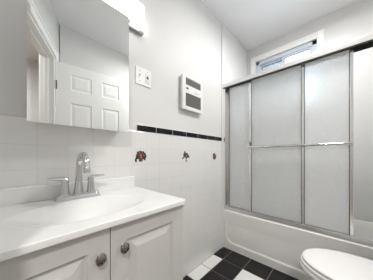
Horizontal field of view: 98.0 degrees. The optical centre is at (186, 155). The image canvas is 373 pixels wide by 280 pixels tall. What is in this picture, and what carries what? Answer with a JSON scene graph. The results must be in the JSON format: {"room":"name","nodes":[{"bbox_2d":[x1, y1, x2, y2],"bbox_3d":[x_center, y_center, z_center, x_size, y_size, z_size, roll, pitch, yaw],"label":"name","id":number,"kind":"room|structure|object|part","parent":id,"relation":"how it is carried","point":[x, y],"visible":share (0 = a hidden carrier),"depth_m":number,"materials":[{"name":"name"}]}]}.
{"room":"bathroom","nodes":[
{"label":"bathroom","id":0,"kind":"room"},
{"bbox_2d":[0,0,220,136],"bbox_3d":[-0.406,-0.225,1.071,0.120,2.620,3.800,0,0,43],"label":"wall","id":1,"kind":"structure","parent":0,"point":[179,37],"depth_m":1.22,"materials":[{"name":"white paint"}]},
{"bbox_2d":[0,176,134,206],"bbox_3d":[-0.553,0.163,0.801,0.020,0.067,0.642,0,0,43],"label":"backsplash","id":2,"kind":"structure","parent":1,"relation":"attached to","point":[18,195],"depth_m":0.72,"materials":[{"name":"white ceramic"}]},
{"bbox_2d":[27,0,128,131],"bbox_3d":[-0.505,-0.460,0.805,0.099,0.654,0.414,0,0,43],"label":"mirror","id":3,"kind":"object","parent":1,"relation":"attached to","point":[78,50],"visible":1,"depth_m":0.74,"materials":[{"name":"silver mirror"}]},
{"bbox_2d":[0,114,221,277],"bbox_3d":[-0.206,0.436,1.190,0.007,1.197,1.747,0,0,43],"label":"tile wall","id":4,"kind":"structure","parent":1,"relation":"attached to","point":[31,153],"depth_m":1.06,"materials":[{"name":"tile"}]},
{"bbox_2d":[103,0,143,35],"bbox_3d":[-0.487,-0.874,0.840,0.078,0.145,0.624,0,0,43],"label":"vanity light","id":5,"kind":"object","parent":1,"relation":"attached to","point":[133,9],"visible":0.59,"depth_m":0.97,"materials":[{"name":"white glass"}]},
{"bbox_3d":[-0.348,-0.884,0.972,0.056,0.124,0.191,0,0,43],"label":"lamp shade","id":6,"kind":"part","parent":5,"relation":"part of","materials":[{"name":"white glass"}]},
{"bbox_2d":[135,151,145,161],"bbox_3d":[-0.304,0.004,1.079,0.002,0.077,0.087,0,0,43],"label":"decal","id":7,"kind":"object","parent":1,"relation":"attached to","point":[140,156],"visible":1,"depth_m":1.08,"materials":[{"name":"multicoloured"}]},
{"bbox_2d":[135,65,150,87],"bbox_3d":[-0.287,-0.532,1.095,0.018,0.118,0.119,0,0,43],"label":"switch plate","id":8,"kind":"object","parent":1,"relation":"attached to","point":[142,76],"visible":1,"depth_m":1.09,"materials":[{"name":"white plastic"}]},
{"bbox_2d":[136,124,221,140],"bbox_3d":[0.034,-0.184,1.443,0.008,0.044,1.049,0,0,43],"label":"trim","id":9,"kind":"structure","parent":1,"relation":"attached to","point":[142,128],"depth_m":1.29,"materials":[{"name":"black tile"}]},
{"bbox_2d":[182,151,189,161],"bbox_3d":[-0.004,0.005,1.397,0.002,0.090,0.092,0,0,43],"label":"decal","id":10,"kind":"object","parent":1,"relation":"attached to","point":[185,153],"visible":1,"depth_m":1.39,"materials":[{"name":"grey"}]},
{"bbox_2d":[180,73,202,113],"bbox_3d":[0.048,-0.533,1.437,0.036,0.288,0.268,0,0,43],"label":"wall heater","id":11,"kind":"object","parent":1,"relation":"attached to","point":[191,90],"visible":1,"depth_m":1.41,"materials":[{"name":"white plastic"}]},
{"bbox_2d":[186,78,199,90],"bbox_3d":[0.058,-0.629,1.437,0.010,0.060,0.201,0,0,43],"label":"grille","id":12,"kind":"object","parent":11,"relation":"attached to","point":[191,83],"depth_m":1.43,"materials":[{"name":"grey"}]},
{"bbox_2d":[186,93,200,109],"bbox_3d":[0.058,-0.476,1.437,0.010,0.110,0.202,0,0,43],"label":"grille","id":13,"kind":"object","parent":11,"relation":"attached to","point":[193,101],"depth_m":1.44,"materials":[{"name":"grey metal"}]},
{"bbox_2d":[221,24,246,247],"bbox_3d":[0.624,-0.225,2.065,0.014,2.520,0.666,0,0,43],"label":"wall","id":14,"kind":"structure","parent":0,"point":[233,54],"depth_m":1.92,"materials":[{"name":"white paint"}]},
{"bbox_2d":[183,247,298,279],"bbox_3d":[0.551,1.064,0.882,1.530,0.062,2.560,0,0,43],"label":"floor","id":15,"kind":"structure","parent":0,"point":[225,264],"depth_m":1.46,"materials":[{"name":"black tile"}]},
{"bbox_2d":[0,205,182,279],"bbox_3d":[-0.387,0.623,0.647,0.472,0.821,0.630,0,0,43],"label":"vanity cabinet","id":16,"kind":"object","parent":15,"relation":"on","point":[150,247],"visible":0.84,"depth_m":0.51,"materials":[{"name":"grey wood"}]},
{"bbox_3d":[-0.347,0.577,0.390,0.018,0.716,0.308,0,0,43],"label":"cabinet door","id":17,"kind":"part","parent":16,"relation":"part of","materials":[{"name":"grey wood"}]},
{"bbox_2d":[0,176,185,261],"bbox_3d":[-0.389,0.199,0.649,0.466,0.140,0.646,0,0,43],"label":"sink","id":18,"kind":"object","parent":16,"relation":"in","point":[31,220],"visible":0.95,"depth_m":0.62,"materials":[{"name":"white ceramic"}]},
{"bbox_2d":[47,152,103,201],"bbox_3d":[-0.500,0.089,0.746,0.180,0.212,0.177,0,0,-6],"label":"bathroom faucet","id":19,"kind":"object","parent":18,"relation":"on","point":[82,161],"visible":1,"depth_m":0.74,"materials":[{"name":"silver metal"}]},
{"bbox_3d":[-0.556,0.104,0.703,0.023,0.023,0.074,0,0,43],"label":"lever","id":20,"kind":"part","parent":19,"relation":"part of","materials":[{"name":"silver metal"}]},
{"bbox_3d":[-0.540,0.138,0.721,0.037,0.077,0.037,0,0,43],"label":"handle","id":21,"kind":"part","parent":19,"relation":"part of","materials":[{"name":"silver metal"}]},
{"bbox_3d":[-0.505,0.183,0.759,0.062,0.023,0.176,0,0,43],"label":"plate","id":22,"kind":"part","parent":19,"relation":"part of","materials":[{"name":"silver metal"}]},
{"bbox_3d":[-0.465,0.079,0.721,0.153,0.192,0.042,0,0,43],"label":"spout","id":23,"kind":"part","parent":19,"relation":"part of","materials":[{"name":"silver metal"}]},
{"bbox_3d":[-0.470,0.138,0.796,0.037,0.077,0.037,0,0,43],"label":"handle","id":24,"kind":"part","parent":19,"relation":"part of","materials":[{"name":"silver metal"}]},
{"bbox_3d":[-0.453,0.104,0.812,0.023,0.023,0.074,0,0,43],"label":"lever","id":25,"kind":"part","parent":19,"relation":"part of","materials":[{"name":"silver metal"}]},
{"bbox_3d":[-0.247,0.298,0.468,0.022,0.036,0.029,0,0,43],"label":"knob","id":26,"kind":"part","parent":16,"relation":"part of","materials":[{"name":"silver metal"}]},
{"bbox_3d":[-0.198,0.294,0.519,0.022,0.036,0.029,0,0,43],"label":"knob","id":27,"kind":"part","parent":16,"relation":"part of","materials":[{"name":"silver metal"}]},
{"bbox_3d":[-0.131,0.577,0.619,0.018,0.716,0.315,0,0,43],"label":"cabinet door","id":28,"kind":"part","parent":16,"relation":"part of","materials":[{"name":"grey wood"}]},
{"bbox_2d":[224,209,372,279],"bbox_3d":[1.190,0.819,1.551,1.510,0.428,0.633,0,0,43],"label":"bathtub","id":29,"kind":"object","parent":15,"relation":"on","point":[278,246],"visible":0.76,"depth_m":1.48,"materials":[{"name":"white ceramic"}]},
{"bbox_2d":[223,33,372,246],"bbox_3d":[0.986,-0.099,1.334,1.512,1.406,0.090,0,0,43],"label":"shower enclosure","id":30,"kind":"object","parent":29,"relation":"on","point":[288,128],"visible":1,"depth_m":1.37,"materials":[{"name":"grey glass"}]},
{"bbox_3d":[0.735,-0.096,1.611,0.718,1.382,0.018,0,0,43],"label":"sliding door","id":31,"kind":"part","parent":30,"relation":"part of","materials":[{"name":"grey glass"}]},
{"bbox_3d":[0.735,-0.094,1.611,0.684,1.336,0.004,0,0,43],"label":"glass pane","id":32,"kind":"part","parent":30,"relation":"part of","materials":[{"name":"white glass"}]},
{"bbox_3d":[0.813,-0.094,1.504,0.425,1.336,0.004,0,0,43],"label":"glass pane","id":33,"kind":"part","parent":30,"relation":"part of","materials":[{"name":"white glass"}]},
{"bbox_3d":[0.987,-0.782,1.335,1.512,0.040,0.088,0,0,43],"label":"header rail","id":34,"kind":"part","parent":30,"relation":"part of","materials":[{"name":"silver metal"}]},
{"bbox_3d":[0.917,-0.096,1.406,0.743,1.382,0.018,0,0,43],"label":"sliding door","id":35,"kind":"part","parent":30,"relation":"part of","materials":[{"name":"grey glass"}]},
{"bbox_3d":[1.076,-0.094,1.256,0.272,1.336,0.004,0,0,43],"label":"glass pane","id":36,"kind":"part","parent":30,"relation":"part of","materials":[{"name":"white glass"}]},
{"bbox_2d":[225,209,372,246],"bbox_3d":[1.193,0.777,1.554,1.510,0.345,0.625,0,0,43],"label":"door track","id":37,"kind":"object","parent":29,"relation":"in","point":[241,230],"depth_m":1.50,"materials":[{"name":"silver metal"}]},
{"bbox_2d":[300,248,372,279],"bbox_3d":[1.006,0.656,0.799,0.739,0.756,0.440,0,0,43],"label":"toilet","id":38,"kind":"object","parent":15,"relation":"on","point":[317,263],"visible":1,"depth_m":0.92,"materials":[{"name":"white ceramic"}]},
{"bbox_3d":[0.971,0.847,0.833,0.642,0.372,0.376,0,0,43],"label":"bowl","id":39,"kind":"part","parent":38,"relation":"part of","materials":[{"name":"white ceramic"}]},
{"bbox_3d":[0.911,0.648,0.889,0.471,0.021,0.380,0,0,43],"label":"seat","id":40,"kind":"part","parent":38,"relation":"part of","materials":[{"name":"white plastic"}]},
{"bbox_2d":[200,0,358,50],"bbox_3d":[0.629,-1.535,0.128,2.920,0.100,3.850,0,0,43],"label":"ceiling","id":41,"kind":"structure","parent":0,"point":[254,23],"depth_m":1.71,"materials":[{"name":"white paint"}]},
{"bbox_2d":[247,0,372,221],"bbox_3d":[1.503,-0.225,1.804,1.650,2.520,0.160,0,0,43],"label":"wall","id":42,"kind":"structure","parent":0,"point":[353,21],"depth_m":1.55,"materials":[{"name":"white paint"}]},
{"bbox_2d":[251,29,323,74],"bbox_3d":[1.204,-0.915,2.015,0.779,0.864,0.118,0,0,43],"label":"window","id":43,"kind":"structure","parent":42,"relation":"attached to","point":[315,46],"depth_m":1.97,"materials":[{"name":"white"}]},
{"bbox_3d":[1.131,-0.911,2.136,0.296,0.644,0.022,0,0,43],"label":"sash","id":44,"kind":"part","parent":43,"relation":"part of","materials":[{"name":"white plastic"}]},
{"bbox_3d":[1.220,-0.911,2.033,0.655,0.732,0.070,0,0,43],"label":"frame","id":45,"kind":"part","parent":43,"relation":"part of","materials":[{"name":"white plastic"}]},
{"bbox_3d":[1.309,-0.911,1.933,0.301,0.644,0.022,0,0,43],"label":"sash","id":46,"kind":"part","parent":43,"relation":"part of","materials":[{"name":"white plastic"}]}
]}

